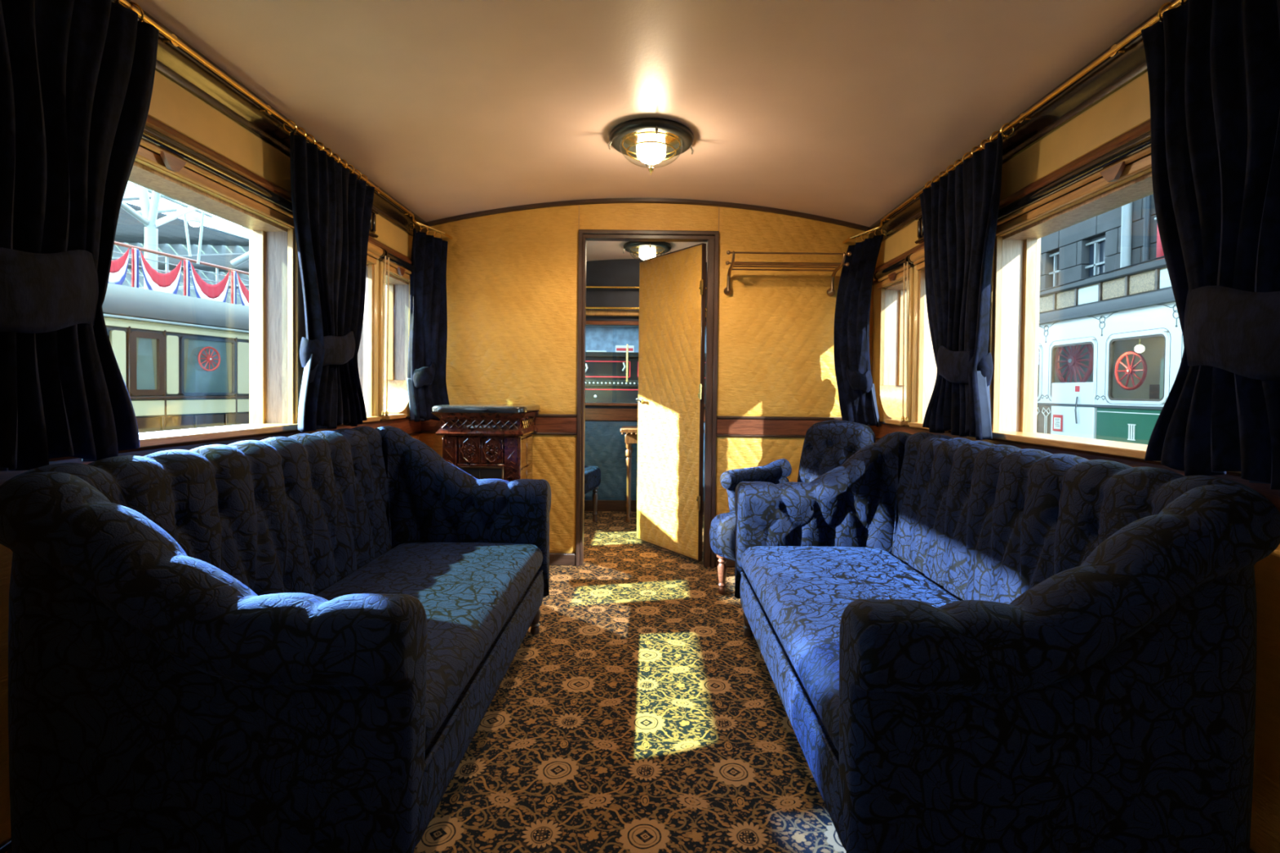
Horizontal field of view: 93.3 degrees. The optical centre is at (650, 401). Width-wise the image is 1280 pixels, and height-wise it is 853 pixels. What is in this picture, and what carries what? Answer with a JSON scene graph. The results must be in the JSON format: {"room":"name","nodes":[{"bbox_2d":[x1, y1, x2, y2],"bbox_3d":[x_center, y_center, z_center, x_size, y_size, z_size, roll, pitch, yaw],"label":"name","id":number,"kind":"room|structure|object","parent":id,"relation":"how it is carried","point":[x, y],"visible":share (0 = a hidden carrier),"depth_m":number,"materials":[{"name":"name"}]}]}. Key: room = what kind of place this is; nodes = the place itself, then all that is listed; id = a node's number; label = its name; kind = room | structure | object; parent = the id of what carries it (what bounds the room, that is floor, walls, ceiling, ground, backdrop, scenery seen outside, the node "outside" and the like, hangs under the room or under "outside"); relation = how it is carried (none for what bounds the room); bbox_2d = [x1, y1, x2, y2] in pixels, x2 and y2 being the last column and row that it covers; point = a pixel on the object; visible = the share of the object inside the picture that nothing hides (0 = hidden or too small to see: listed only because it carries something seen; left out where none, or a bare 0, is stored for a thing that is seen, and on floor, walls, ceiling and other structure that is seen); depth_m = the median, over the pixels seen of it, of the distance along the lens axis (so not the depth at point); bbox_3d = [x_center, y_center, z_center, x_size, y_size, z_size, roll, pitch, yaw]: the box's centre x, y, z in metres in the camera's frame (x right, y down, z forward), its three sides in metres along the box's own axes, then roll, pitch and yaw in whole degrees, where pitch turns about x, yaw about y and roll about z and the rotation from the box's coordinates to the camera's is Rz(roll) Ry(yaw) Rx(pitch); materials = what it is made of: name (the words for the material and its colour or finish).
{"room":"train carriage","nodes":[
{"label":"train carriage","id":0,"kind":"room"},
{"bbox_2d":[0,70,419,845],"bbox_3d":[-1.540,-0.026,1.050,0.180,2.200,5.500,1,1,0],"label":"wall","id":1,"kind":"structure","parent":0,"point":[137,159],"depth_m":2.45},
{"bbox_2d":[0,838,11,852],"bbox_3d":[-1.452,1.038,1.069,0.020,0.075,5.500,1,1,0],"label":"baseboard","id":2,"kind":"structure","parent":1,"relation":"attached to","point":[6,846],"depth_m":1.35,"materials":[{"name":"brown wood"}]},
{"bbox_2d":[0,543,13,844],"bbox_3d":[-1.455,0.638,0.362,0.004,0.744,4.100,1,1,0],"label":"trim","id":3,"kind":"structure","parent":1,"relation":"attached to","point":[6,553],"depth_m":1.36,"materials":[{"name":"brown wood"}]},
{"bbox_2d":[0,416,421,485],"bbox_3d":[-1.446,0.195,1.054,0.012,0.090,5.500,1,1,0],"label":"trim","id":4,"kind":"structure","parent":1,"relation":"attached to","point":[408,426],"depth_m":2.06,"materials":[{"name":"brown wood"}]},
{"bbox_2d":[128,146,301,448],"bbox_3d":[-1.499,-0.296,1.783,0.195,0.844,1.395,1,1,0],"label":"window","id":5,"kind":"structure","parent":1,"relation":"in","point":[276,271],"depth_m":2.42,"materials":[{"name":"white wood"}]},
{"bbox_2d":[139,124,293,217],"bbox_3d":[-1.416,-0.732,1.787,0.056,0.098,1.296,1,1,0],"label":"roller blind","id":6,"kind":"object","parent":5,"relation":"attached to","point":[175,154],"visible":0.36,"depth_m":1.91,"materials":[{"name":"brown wood"}]},
{"bbox_2d":[147,71,291,193],"bbox_3d":[-1.437,-0.892,1.950,0.006,0.138,1.930,1,1,0],"label":"trim","id":7,"kind":"structure","parent":1,"relation":"attached to","point":[171,104],"depth_m":2.00,"materials":[{"name":"beige paint"}]},
{"bbox_2d":[111,0,428,236],"bbox_3d":[-1.411,-1.009,1.032,0.055,0.120,5.500,1,1,0],"label":"trim","id":8,"kind":"structure","parent":1,"relation":"attached to","point":[172,62],"depth_m":2.04,"materials":[{"name":"brown wood"}]},
{"bbox_2d":[139,144,409,275],"bbox_3d":[-1.430,-0.717,1.038,0.024,0.020,5.500,1,1,0],"label":"trim","id":9,"kind":"structure","parent":1,"relation":"attached to","point":[380,258],"depth_m":2.10,"materials":[{"name":"brown wood"}]},
{"bbox_2d":[145,115,411,263],"bbox_3d":[-1.424,-0.780,1.036,0.035,0.041,5.500,1,1,0],"label":"trim","id":10,"kind":"structure","parent":1,"relation":"attached to","point":[151,122],"depth_m":2.01,"materials":[{"name":"brown wood"}]},
{"bbox_2d":[115,0,452,239],"bbox_3d":[-1.336,-0.999,1.038,0.201,0.076,5.471,1,1,0],"label":"curtain rod","id":11,"kind":"object","parent":1,"relation":"attached to","point":[172,38],"visible":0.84,"depth_m":2.04,"materials":[{"name":"gold metal"}]},
{"bbox_2d":[0,0,159,471],"bbox_3d":[-1.367,-0.449,1.334,0.144,1.194,0.634,1,1,-2],"label":"curtain","id":12,"kind":"object","parent":11,"relation":"hanging from","point":[77,77],"visible":1,"depth_m":1.36,"materials":[{"name":"fabric"}]},
{"bbox_2d":[282,119,374,431],"bbox_3d":[-1.365,-0.477,2.601,0.144,1.184,0.647,1,1,2],"label":"curtain","id":13,"kind":"object","parent":11,"relation":"hanging from","point":[332,207],"visible":0.98,"depth_m":2.50,"materials":[{"name":"fabric"}]},
{"bbox_2d":[406,223,448,422],"bbox_3d":[-1.330,-0.470,3.614,0.255,1.186,0.135,0,1,-13],"label":"curtain","id":14,"kind":"object","parent":11,"relation":"hanging from","point":[426,382],"visible":0.94,"depth_m":3.61,"materials":[{"name":"fabric"}]},
{"bbox_2d":[340,254,380,425],"bbox_3d":[-1.499,-0.317,2.948,0.195,0.844,0.445,1,1,0],"label":"window","id":15,"kind":"structure","parent":1,"relation":"in","point":[366,351],"depth_m":3.13,"materials":[{"name":"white wood"}]},
{"bbox_2d":[368,207,378,237],"bbox_3d":[-1.418,-0.911,3.024,0.032,0.142,0.190,1,1,0],"label":"bracket","id":16,"kind":"object","parent":1,"relation":"attached to","point":[372,226],"visible":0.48,"depth_m":3.08,"materials":[{"name":"brown wood"}]},
{"bbox_2d":[375,258,378,416],"bbox_3d":[-1.438,-0.330,3.163,0.018,0.825,0.028,1,1,0],"label":"trim","id":17,"kind":"structure","parent":1,"relation":"attached to","point":[377,260],"depth_m":3.16,"materials":[{"name":"brown"}]},
{"bbox_2d":[378,261,383,416],"bbox_3d":[-1.437,-0.332,3.227,0.018,0.825,0.028,1,1,0],"label":"trim","id":18,"kind":"structure","parent":1,"relation":"attached to","point":[380,263],"depth_m":3.21,"materials":[{"name":"brown"}]},
{"bbox_2d":[373,213,413,258],"bbox_3d":[-1.437,-0.919,3.454,0.006,0.138,0.620,1,1,0],"label":"trim","id":19,"kind":"structure","parent":1,"relation":"attached to","point":[389,234],"depth_m":3.37,"materials":[{"name":"beige paint"}]},
{"bbox_2d":[381,262,409,419],"bbox_3d":[-1.514,-0.326,3.460,0.224,0.844,0.480,1,1,0],"label":"window","id":20,"kind":"structure","parent":1,"relation":"in","point":[399,289],"depth_m":3.65,"materials":[{"name":"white wood"}]},
{"bbox_2d":[367,241,389,416],"bbox_3d":[-1.420,-0.359,2.909,0.056,0.885,0.646,1,1,0],"label":"window frame","id":21,"kind":"structure","parent":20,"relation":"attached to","point":[374,251],"depth_m":3.18,"materials":[{"name":"brown wood"}]},
{"bbox_2d":[381,248,413,275],"bbox_3d":[-1.416,-0.761,3.422,0.056,0.098,0.466,1,1,0],"label":"roller blind","id":22,"kind":"object","parent":20,"relation":"attached to","point":[402,266],"visible":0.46,"depth_m":3.38,"materials":[{"name":"brown wood"}]},
{"bbox_2d":[413,511,846,852],"bbox_3d":[-0.042,1.115,1.930,3.240,0.080,7.320,1,1,0],"label":"floor","id":23,"kind":"structure","parent":0,"point":[641,715],"depth_m":1.96,"materials":[{"name":"carpet"}]},
{"bbox_2d":[0,426,551,852],"bbox_3d":[-0.892,0.594,1.946,0.870,0.942,1.716,1,1,0],"label":"sofa","id":24,"kind":"object","parent":23,"relation":"on","point":[296,643],"visible":1,"depth_m":1.13,"materials":[{"name":"fabric"}]},
{"bbox_2d":[315,542,542,750],"bbox_3d":[-0.786,0.677,1.948,0.642,0.152,1.430,1,1,0],"label":"seat cushion","id":25,"kind":"object","parent":24,"relation":"on","point":[471,594],"depth_m":1.98,"materials":[{"name":"fabric"}]},
{"bbox_2d":[431,404,541,481],"bbox_3d":[-0.955,0.530,3.553,0.532,1.012,0.475,1,1,0],"label":"cabinet","id":26,"kind":"object","parent":23,"relation":"on","point":[483,441],"visible":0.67,"depth_m":3.36,"materials":[{"name":"wood"}]},
{"bbox_2d":[444,432,532,479],"bbox_3d":[-0.951,0.563,3.587,0.416,0.745,0.408,1,1,0],"label":"stove","id":27,"kind":"object","parent":26,"relation":"in","point":[482,457],"depth_m":3.37,"materials":[{"name":"wood"}]},
{"bbox_2d":[584,466,600,522],"bbox_3d":[-0.719,0.591,4.915,0.545,0.845,0.480,1,1,10],"label":"upholstered chair","id":28,"kind":"object","parent":23,"relation":"on","point":[592,473],"visible":0.17,"depth_m":4.93,"materials":[{"name":"fabric"}]},
{"bbox_2d":[620,426,704,522],"bbox_3d":[0.093,0.622,5.210,0.700,0.790,0.384,1,1,0],"label":"side table","id":29,"kind":"object","parent":23,"relation":"on","point":[631,432],"visible":0.36,"depth_m":5.07,"materials":[{"name":"brown wood"}]},
{"bbox_2d":[709,420,875,594],"bbox_3d":[0.802,0.585,3.287,0.811,0.950,0.662,0,1,-35],"label":"armchair","id":30,"kind":"object","parent":23,"relation":"on","point":[828,444],"visible":0.33,"depth_m":3.38,"materials":[{"name":"fabric"}]},
{"bbox_2d":[734,431,1279,852],"bbox_3d":[0.818,0.613,1.946,0.870,0.942,1.716,1,1,0],"label":"sofa","id":31,"kind":"object","parent":23,"relation":"on","point":[966,646],"visible":1,"depth_m":1.13,"materials":[{"name":"fabric"}]},
{"bbox_2d":[741,546,959,753],"bbox_3d":[0.711,0.694,1.948,0.642,0.152,1.430,1,1,0],"label":"seat cushion","id":32,"kind":"object","parent":31,"relation":"on","point":[801,595],"depth_m":2.00,"materials":[{"name":"fabric"}]},
{"bbox_2d":[584,258,706,512],"bbox_3d":[-0.028,-0.190,5.507,3.200,2.400,0.142,1,1,0],"label":"wall","id":33,"kind":"structure","parent":0,"point":[612,286],"depth_m":5.51,"materials":[{"name":"blue fabric"}]},
{"bbox_2d":[419,203,873,555],"bbox_3d":[-0.029,-0.127,3.819,3.200,2.335,0.059,1,1,0],"label":"wall","id":34,"kind":"structure","parent":0,"point":[512,277],"depth_m":3.79,"materials":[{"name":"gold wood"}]},
{"bbox_2d":[421,431,576,435],"bbox_3d":[-0.956,0.200,3.796,0.988,0.014,0.016,1,1,0],"label":"trim","id":35,"kind":"structure","parent":34,"relation":"attached to","point":[423,432],"depth_m":3.79,"materials":[{"name":"brown wood"}]},
{"bbox_2d":[421,417,577,432],"bbox_3d":[-0.956,0.144,3.797,0.988,0.098,0.012,1,1,0],"label":"trim","id":36,"kind":"structure","parent":34,"relation":"attached to","point":[544,424],"depth_m":3.79,"materials":[{"name":"brown wood"}]},
{"bbox_2d":[535,413,577,417],"bbox_3d":[-0.955,0.086,3.792,0.988,0.018,0.020,1,1,0],"label":"trim","id":37,"kind":"structure","parent":34,"relation":"attached to","point":[538,415],"depth_m":3.78,"materials":[{"name":"brown wood"}]},
{"bbox_2d":[549,552,575,565],"bbox_3d":[-0.965,0.992,3.809,0.988,0.078,0.020,1,1,0],"label":"baseboard","id":38,"kind":"structure","parent":34,"relation":"attached to","point":[555,558],"depth_m":3.80,"materials":[{"name":"brown wood"}]},
{"bbox_2d":[575,229,719,568],"bbox_3d":[-0.023,-0.011,3.816,0.874,2.105,0.089,1,1,0],"label":"door frame","id":39,"kind":"structure","parent":34,"relation":"attached to","point":[711,237],"depth_m":3.78,"materials":[{"name":"brown wood"}]},
{"bbox_2d":[426,197,868,231],"bbox_3d":[-0.017,-1.165,3.769,2.800,0.196,0.022,1,1,0],"label":"trim","id":40,"kind":"structure","parent":34,"relation":"attached to","point":[627,200],"depth_m":3.76,"materials":[{"name":"brown wood"}]},
{"bbox_2d":[635,243,706,561],"bbox_3d":[0.101,0.004,4.123,0.134,2.025,0.739,0,1,-31],"label":"door","id":41,"kind":"structure","parent":34,"relation":"in","point":[672,335],"depth_m":4.06,"materials":[{"name":"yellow wood"}]},
{"bbox_2d":[716,434,805,437],"bbox_3d":[0.899,0.221,3.796,0.974,0.014,0.016,1,1,0],"label":"trim","id":42,"kind":"structure","parent":34,"relation":"attached to","point":[717,435],"depth_m":3.79,"materials":[{"name":"brown wood"}]},
{"bbox_2d":[716,415,842,420],"bbox_3d":[0.900,0.107,3.792,0.974,0.018,0.020,1,1,0],"label":"trim","id":43,"kind":"structure","parent":34,"relation":"attached to","point":[717,416],"depth_m":3.78,"materials":[{"name":"brown wood"}]},
{"bbox_2d":[723,250,851,296],"bbox_3d":[0.806,-0.766,3.647,0.729,0.221,0.264,1,1,0],"label":"luggage rack","id":44,"kind":"object","parent":34,"relation":"attached to","point":[727,291],"visible":1,"depth_m":3.61,"materials":[{"name":"gold metal"}]},
{"bbox_2d":[716,418,870,435],"bbox_3d":[0.899,0.165,3.797,0.974,0.098,0.012,1,1,0],"label":"trim","id":45,"kind":"structure","parent":34,"relation":"attached to","point":[724,426],"depth_m":3.79,"materials":[{"name":"brown wood"}]},
{"bbox_2d":[586,240,706,262],"bbox_3d":[-0.017,-1.222,4.664,3.240,0.235,1.670,1,1,0],"label":"ceiling","id":46,"kind":"structure","parent":0,"point":[595,250],"depth_m":5.09,"materials":[{"name":"paint"}]},
{"bbox_2d":[622,241,671,261],"bbox_3d":[-0.027,-1.192,4.979,0.406,0.183,0.406,1,1,0],"label":"ceiling lamp","id":47,"kind":"object","parent":46,"relation":"attached to","point":[646,250],"visible":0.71,"depth_m":4.91,"materials":[{"name":"gold"}]},
{"bbox_2d":[130,0,1172,226],"bbox_3d":[-0.017,-1.157,1.029,3.240,0.235,5.500,1,1,0],"label":"ceiling","id":48,"kind":"structure","parent":0,"point":[844,110],"depth_m":2.22,"materials":[{"name":"paint"}]},
{"bbox_2d":[608,117,693,175],"bbox_3d":[0.003,-1.153,2.840,0.406,0.183,0.406,1,1,0],"label":"ceiling lamp","id":49,"kind":"object","parent":48,"relation":"attached to","point":[651,140],"visible":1,"depth_m":2.78,"materials":[{"name":"grey"}]},
{"bbox_2d":[871,71,1257,852],"bbox_3d":[1.480,0.007,1.050,0.180,2.200,5.500,1,1,0],"label":"wall","id":50,"kind":"structure","parent":0,"point":[876,326],"depth_m":2.45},
{"bbox_2d":[876,268,908,425],"bbox_3d":[1.460,-0.293,3.460,0.224,0.844,0.480,1,1,0],"label":"window","id":51,"kind":"structure","parent":50,"relation":"in","point":[891,297],"depth_m":3.65,"materials":[{"name":"brown wood"}]},
{"bbox_2d":[873,254,911,281],"bbox_3d":[1.372,-0.731,3.422,0.056,0.098,0.466,1,1,0],"label":"roller blind","id":52,"kind":"object","parent":51,"relation":"attached to","point":[890,272],"visible":0.77,"depth_m":3.40,"materials":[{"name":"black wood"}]},
{"bbox_2d":[875,220,919,268],"bbox_3d":[1.397,-0.888,3.454,0.006,0.138,0.620,1,1,0],"label":"trim","id":53,"kind":"structure","parent":50,"relation":"attached to","point":[904,240],"depth_m":3.40,"materials":[{"name":"beige paint"}]},
{"bbox_2d":[907,266,913,422],"bbox_3d":[1.384,-0.300,3.227,0.018,0.825,0.028,1,1,0],"label":"trim","id":54,"kind":"structure","parent":50,"relation":"attached to","point":[910,269],"depth_m":3.21,"materials":[{"name":"brown"}]},
{"bbox_2d":[911,264,916,422],"bbox_3d":[1.384,-0.299,3.163,0.018,0.825,0.028,1,1,0],"label":"trim","id":55,"kind":"structure","parent":50,"relation":"attached to","point":[915,270],"depth_m":3.16,"materials":[{"name":"brown"}]},
{"bbox_2d":[915,213,924,244],"bbox_3d":[1.378,-0.880,3.024,0.032,0.142,0.190,1,1,0],"label":"bracket","id":56,"kind":"object","parent":50,"relation":"attached to","point":[919,217],"visible":0.4,"depth_m":3.08,"materials":[{"name":"brown wood"}]},
{"bbox_2d":[909,261,951,431],"bbox_3d":[1.446,-0.284,2.948,0.195,0.844,0.445,1,1,0],"label":"window","id":57,"kind":"structure","parent":50,"relation":"in","point":[926,368],"depth_m":3.13,"materials":[{"name":"brown wood"}]},
{"bbox_2d":[901,248,924,422],"bbox_3d":[1.368,-0.328,2.909,0.056,0.885,0.646,1,1,0],"label":"window frame","id":58,"kind":"structure","parent":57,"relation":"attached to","point":[918,256],"depth_m":3.18,"materials":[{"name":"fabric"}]},
{"bbox_2d":[872,153,1151,285],"bbox_3d":[1.386,-0.686,1.038,0.024,0.020,5.500,1,1,0],"label":"trim","id":59,"kind":"structure","parent":50,"relation":"attached to","point":[875,282],"depth_m":2.19,"materials":[{"name":"brown wood"}]},
{"bbox_2d":[874,120,1151,272],"bbox_3d":[1.381,-0.749,1.036,0.035,0.041,5.500,1,1,0],"label":"trim","id":60,"kind":"structure","parent":50,"relation":"attached to","point":[1145,126],"depth_m":1.99,"materials":[{"name":"brown wood"}]},
{"bbox_2d":[842,0,1187,244],"bbox_3d":[1.298,-0.970,1.038,0.202,0.076,5.471,1,1,0],"label":"curtain rod","id":61,"kind":"object","parent":50,"relation":"attached to","point":[1115,49],"visible":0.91,"depth_m":1.98,"materials":[{"name":"gold metal"}]},
{"bbox_2d":[833,228,885,426],"bbox_3d":[1.252,-0.442,3.614,0.280,1.186,0.145,1,1,39],"label":"curtain","id":62,"kind":"object","parent":61,"relation":"hanging from","point":[855,387],"visible":0.99,"depth_m":3.61,"materials":[{"name":"fabric"}]},
{"bbox_2d":[920,122,1014,439],"bbox_3d":[1.315,-0.447,2.574,0.144,1.184,0.700,1,1,-1],"label":"curtain","id":63,"kind":"object","parent":61,"relation":"hanging from","point":[960,211],"visible":1,"depth_m":2.47,"materials":[{"name":"fabric"}]},
{"bbox_2d":[1141,0,1279,489],"bbox_3d":[1.315,-0.419,1.300,0.144,1.194,0.595,1,1,-2],"label":"curtain","id":64,"kind":"object","parent":61,"relation":"hanging from","point":[1213,66],"visible":1,"depth_m":1.35,"materials":[{"name":"fabric"}]},
{"bbox_2d":[866,0,1188,241],"bbox_3d":[1.373,-0.979,1.032,0.055,0.120,5.500,1,1,0],"label":"curtain rod","id":65,"kind":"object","parent":50,"relation":"attached to","point":[1117,71],"depth_m":1.99,"materials":[{"name":"brown wood"}]},
{"bbox_2d":[1000,71,1150,200],"bbox_3d":[1.397,-0.861,1.950,0.006,0.138,1.930,1,1,0],"label":"wall panel","id":66,"kind":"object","parent":50,"relation":"attached to","point":[1128,108],"depth_m":1.95,"materials":[{"name":"beige paint"}]},
{"bbox_2d":[870,421,1279,511],"bbox_3d":[1.382,0.226,1.054,0.012,0.090,5.500,1,1,0],"label":"trim","id":67,"kind":"structure","parent":50,"relation":"attached to","point":[1273,495],"depth_m":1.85,"materials":[{"name":"brown wood"}]},
{"bbox_2d":[987,154,1240,473],"bbox_3d":[1.446,-0.263,1.783,0.195,0.844,1.395,1,1,0],"label":"window","id":68,"kind":"structure","parent":50,"relation":"in","point":[1012,311],"depth_m":2.42,"materials":[{"name":"brown wood"}]},
{"bbox_2d":[996,129,1151,226],"bbox_3d":[1.372,-0.701,1.787,0.056,0.098,1.296,1,1,0],"label":"roller blind","id":69,"kind":"object","parent":68,"relation":"attached to","point":[1110,165],"visible":0.38,"depth_m":1.89,"materials":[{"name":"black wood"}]},
{"bbox_2d":[1249,543,1279,852],"bbox_3d":[1.381,0.669,0.362,0.004,0.744,4.100,1,1,0],"label":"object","id":70,"kind":"structure","parent":50,"relation":"attached to","point":[1265,810],"depth_m":1.35,"materials":[{"name":"brown wood"}]},
{"label":"outside","id":71,"kind":"structure","parent":0,"visible":0},
{"bbox_3d":[-5.051,1.924,10.037,70.000,0.100,70.000,1,1,0],"label":"ground","id":72,"kind":"structure","parent":71,"visible":0},
{"bbox_2d":[102,282,249,432],"bbox_3d":[-7.191,-0.155,8.928,2.830,2.850,18.839,1,1,10],"label":"coach","id":73,"kind":"object","parent":72,"relation":"on","point":[157,339],"visible":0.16,"depth_m":7.80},
{"bbox_2d":[151,338,156,389],"bbox_3d":[-6.163,-0.456,7.522,0.002,0.715,0.100,1,1,10],"label":"window curtain","id":74,"kind":"object","parent":73,"relation":"hanging from","point":[153,340],"depth_m":7.51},
{"bbox_2d":[183,338,188,391],"bbox_3d":[-6.092,-0.462,7.913,0.002,0.715,0.100,1,1,10],"label":"window curtain","id":75,"kind":"object","parent":73,"relation":"hanging from","point":[186,340],"depth_m":7.92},
{"bbox_2d":[197,346,220,371],"bbox_3d":[-5.973,-0.571,8.183,0.050,0.336,0.336,1,1,10],"label":"spoked wheel","id":76,"kind":"object","parent":73,"relation":"attached to","point":[209,358],"visible":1,"depth_m":8.18,"materials":[{"name":"red metal"}]},
{"bbox_2d":[225,342,231,392],"bbox_3d":[-5.975,-0.472,8.563,0.002,0.715,0.100,1,1,10],"label":"window curtain","id":77,"kind":"object","parent":73,"relation":"hanging from","point":[228,345],"depth_m":8.57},
{"bbox_2d":[112,240,248,294],"bbox_3d":[-11.122,-0.634,19.377,7.180,4.545,48.000,1,1,10],"label":"balcony","id":78,"kind":"object","parent":72,"relation":"on","point":[167,255],"visible":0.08,"depth_m":11.34,"materials":[{"name":"metal"}]},
{"bbox_2d":[108,247,138,288],"bbox_3d":[-9.049,-2.239,10.226,0.075,0.840,0.779,1,1,10],"label":"swag","id":79,"kind":"object","parent":78,"relation":"hanging from","point":[118,268],"visible":0.52,"depth_m":10.38,"materials":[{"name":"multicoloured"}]},
{"bbox_2d":[139,249,190,296],"bbox_3d":[-8.892,-2.178,11.102,0.075,0.990,0.925,1,1,10],"label":"swag","id":80,"kind":"object","parent":78,"relation":"hanging from","point":[168,282],"visible":0.75,"depth_m":11.13,"materials":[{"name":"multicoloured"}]},
{"bbox_2d":[190,261,236,304],"bbox_3d":[-8.715,-2.150,12.091,0.075,1.077,1.009,1,1,10],"label":"swag","id":81,"kind":"object","parent":78,"relation":"hanging from","point":[217,292],"visible":0.67,"depth_m":12.13,"materials":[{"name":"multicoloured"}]},
{"bbox_2d":[236,271,248,306],"bbox_3d":[-8.523,-2.126,13.162,0.075,1.160,1.090,1,1,10],"label":"swag","id":82,"kind":"object","parent":78,"relation":"hanging from","point":[243,291],"visible":0.16,"depth_m":12.76,"materials":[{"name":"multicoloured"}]},
{"bbox_2d":[585,344,706,404],"bbox_3d":[-0.034,0.337,9.050,6.000,2.220,1.915,1,1,0],"label":"tender","id":83,"kind":"object","parent":72,"relation":"on","point":[611,377],"visible":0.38,"depth_m":8.20,"materials":[{"name":"black"}]},
{"bbox_2d":[585,325,706,352],"bbox_3d":[-0.527,-0.257,11.197,9.000,2.320,1.200,1,1,0],"label":"wagon","id":84,"kind":"object","parent":72,"relation":"on","point":[597,338],"visible":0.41,"depth_m":10.98,"materials":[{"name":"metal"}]},
{"bbox_2d":[615,345,634,351],"bbox_3d":[-0.471,-0.828,10.982,0.340,0.370,0.030,1,1,0],"label":"poster","id":85,"kind":"object","parent":84,"relation":"attached to","point":[618,348],"depth_m":10.97,"materials":[{"name":"white paper"}]},
{"bbox_2d":[1040,194,1157,289],"bbox_3d":[11.041,-1.818,21.969,1.100,7.307,36.000,1,1,0],"label":"stone building","id":86,"kind":"structure","parent":72,"relation":"on","point":[1126,235],"depth_m":14.94,"materials":[{"name":"stone"}]},
{"bbox_2d":[1154,217,1164,260],"bbox_3d":[10.853,-3.405,12.417,0.070,1.075,1.200,1,1,0],"label":"banner","id":87,"kind":"object","parent":86,"relation":"attached to","point":[1159,248],"visible":0.07,"depth_m":12.89,"materials":[{"name":"red fabric"}]},
{"bbox_2d":[1036,255,1183,444],"bbox_3d":[6.713,-0.244,10.496,2.100,3.078,23.000,1,1,0],"label":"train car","id":88,"kind":"object","parent":72,"relation":"on","point":[1109,311],"visible":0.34,"depth_m":7.87,"materials":[{"name":"white metal"}]},
{"bbox_2d":[1039,295,1053,312],"bbox_3d":[6.225,-1.525,9.533,0.015,0.230,0.400,1,1,0],"label":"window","id":89,"kind":"structure","parent":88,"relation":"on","point":[1046,302],"depth_m":9.50,"materials":[{"name":"beige glass"}]},
{"bbox_2d":[1052,414,1062,431],"bbox_3d":[5.725,0.307,8.506,0.012,0.230,0.190,1,1,0],"label":"notice","id":90,"kind":"object","parent":88,"relation":"attached to","point":[1057,419],"visible":1,"depth_m":8.50,"materials":[{"name":"white"}]},
{"bbox_2d":[1056,290,1074,309],"bbox_3d":[6.225,-1.517,9.063,0.015,0.230,0.400,1,1,0],"label":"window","id":91,"kind":"structure","parent":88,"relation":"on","point":[1064,299],"depth_m":9.07,"materials":[{"name":"beige glass"}]},
{"bbox_2d":[1054,343,1093,382],"bbox_3d":[6.087,-0.581,8.700,0.115,0.780,0.781,1,1,0],"label":"spoked wheel","id":92,"kind":"object","parent":88,"relation":"in","point":[1073,360],"visible":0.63,"depth_m":8.66,"materials":[{"name":"red metal"}]},
{"bbox_2d":[1078,284,1097,305],"bbox_3d":[6.224,-1.508,8.593,0.015,0.230,0.400,1,1,0],"label":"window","id":93,"kind":"structure","parent":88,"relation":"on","point":[1087,294],"depth_m":8.60,"materials":[{"name":"white glass"}]},
{"bbox_2d":[1102,278,1124,300],"bbox_3d":[6.224,-1.500,8.123,0.015,0.230,0.400,1,1,0],"label":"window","id":94,"kind":"structure","parent":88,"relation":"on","point":[1115,287],"depth_m":8.12,"materials":[{"name":"beige glass"}]},
{"bbox_2d":[1114,351,1146,390],"bbox_3d":[6.865,-0.435,8.649,0.083,0.564,0.564,1,1,0],"label":"spoked wheel","id":95,"kind":"object","parent":88,"relation":"in","point":[1130,371],"visible":1,"depth_m":8.62,"materials":[{"name":"red metal"}]},
{"bbox_2d":[1128,271,1155,294],"bbox_3d":[6.224,-1.491,7.653,0.015,0.230,0.400,1,1,0],"label":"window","id":96,"kind":"structure","parent":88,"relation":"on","point":[1143,282],"depth_m":7.65,"materials":[{"name":"beige glass"}]},
{"bbox_2d":[1160,268,1171,288],"bbox_3d":[6.224,-1.483,7.183,0.015,0.230,0.400,1,1,0],"label":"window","id":97,"kind":"structure","parent":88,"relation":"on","point":[1165,282],"depth_m":7.31,"materials":[{"name":"white glass"}]},
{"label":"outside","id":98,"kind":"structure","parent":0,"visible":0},
{"bbox_2d":[111,181,248,305],"bbox_3d":[-26.540,-6.508,25.109,30.560,1.845,54.001,1,1,10],"label":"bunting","id":99,"kind":"structure","parent":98,"point":[220,246],"depth_m":22.14,"materials":[{"name":"fabric"}]},
{"bbox_2d":[120,183,248,289],"bbox_3d":[-10.411,-3.151,14.082,2.335,3.176,8.840,0,1,-32],"label":"truss","id":100,"kind":"object","parent":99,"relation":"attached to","point":[148,215],"visible":0.66,"depth_m":12.38,"materials":[{"name":"white metal"}]},
{"bbox_2d":[186,215,200,226],"bbox_3d":[-9.755,-3.852,12.935,0.260,0.240,0.260,1,1,0],"label":"lamp","id":101,"kind":"object","parent":100,"relation":"hanging from","point":[193,220],"visible":0.97,"depth_m":12.86,"materials":[{"name":"white glass"}]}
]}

